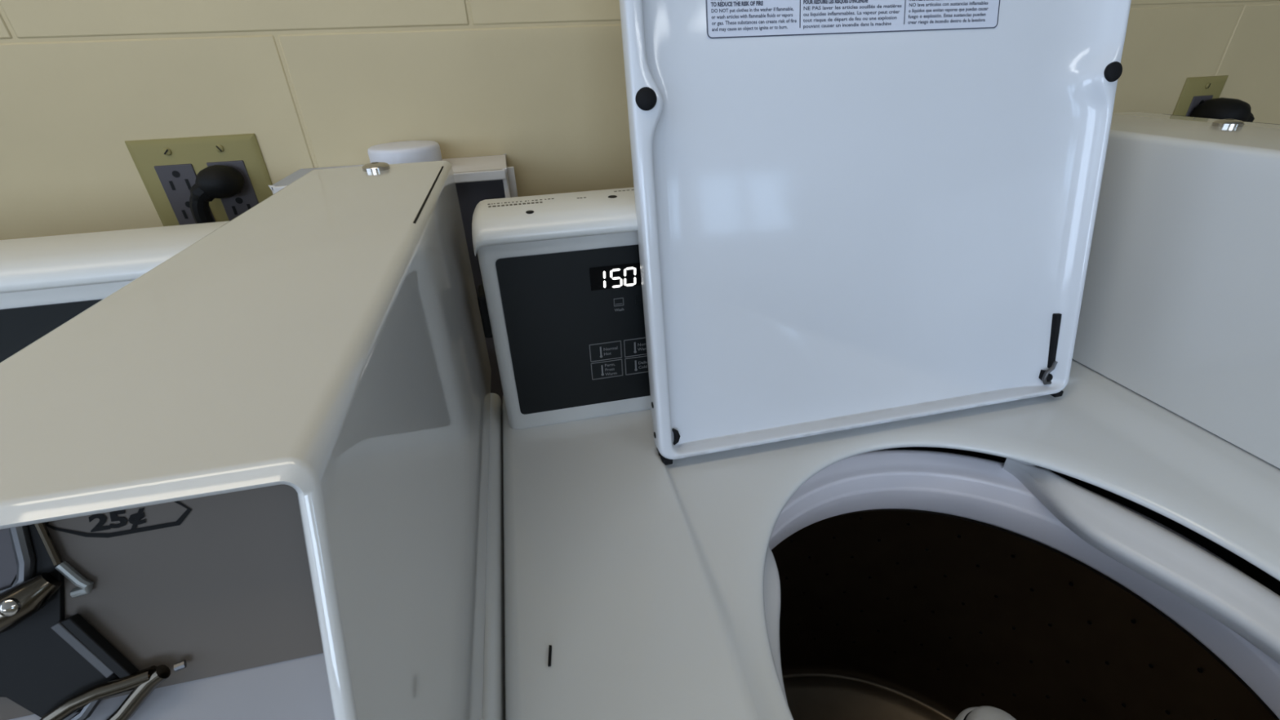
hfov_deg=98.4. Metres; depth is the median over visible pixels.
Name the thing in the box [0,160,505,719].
washer
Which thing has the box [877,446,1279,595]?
tub
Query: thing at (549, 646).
lint fleck
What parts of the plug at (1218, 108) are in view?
cord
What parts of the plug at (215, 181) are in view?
cord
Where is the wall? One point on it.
(541, 84)
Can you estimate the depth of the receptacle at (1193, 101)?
0.76 m
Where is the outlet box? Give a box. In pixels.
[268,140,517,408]
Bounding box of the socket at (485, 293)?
[477,284,493,337]
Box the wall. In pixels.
[0,0,1279,239]
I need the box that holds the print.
[487,189,634,204]
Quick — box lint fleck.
[547,644,551,666]
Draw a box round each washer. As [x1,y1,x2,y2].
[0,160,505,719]
[471,0,1279,719]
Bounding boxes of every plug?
[189,164,244,223]
[1190,97,1254,121]
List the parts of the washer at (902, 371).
control panel, lid, panel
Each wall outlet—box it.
[124,133,272,226]
[1172,75,1228,116]
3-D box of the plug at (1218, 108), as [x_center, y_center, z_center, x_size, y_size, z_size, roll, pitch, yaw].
[0.809,-0.173,0.840,0.072,0.408,0.060,-8,30,-10]
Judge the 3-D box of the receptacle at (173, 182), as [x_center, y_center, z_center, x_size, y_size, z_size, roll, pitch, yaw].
[-0.458,-0.163,0.560,0.033,0.067,0.004,-8,30,-10]
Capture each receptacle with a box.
[154,163,215,225]
[206,160,258,221]
[1186,94,1213,116]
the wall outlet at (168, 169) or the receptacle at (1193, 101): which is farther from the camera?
the receptacle at (1193, 101)
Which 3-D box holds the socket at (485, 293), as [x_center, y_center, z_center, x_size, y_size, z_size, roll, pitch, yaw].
[-0.121,-0.038,0.434,0.007,0.036,0.028,-8,30,-10]
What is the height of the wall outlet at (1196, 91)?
0.114 m
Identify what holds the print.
on the washer at (902, 371)
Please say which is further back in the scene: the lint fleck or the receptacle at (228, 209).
the receptacle at (228, 209)
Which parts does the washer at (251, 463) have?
rail, rail, control panel, plate, panel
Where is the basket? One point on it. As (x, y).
(886, 614)
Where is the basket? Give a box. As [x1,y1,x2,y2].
[771,508,1279,719]
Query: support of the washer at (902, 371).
on the floor
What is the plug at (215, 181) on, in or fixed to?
attached to the wall

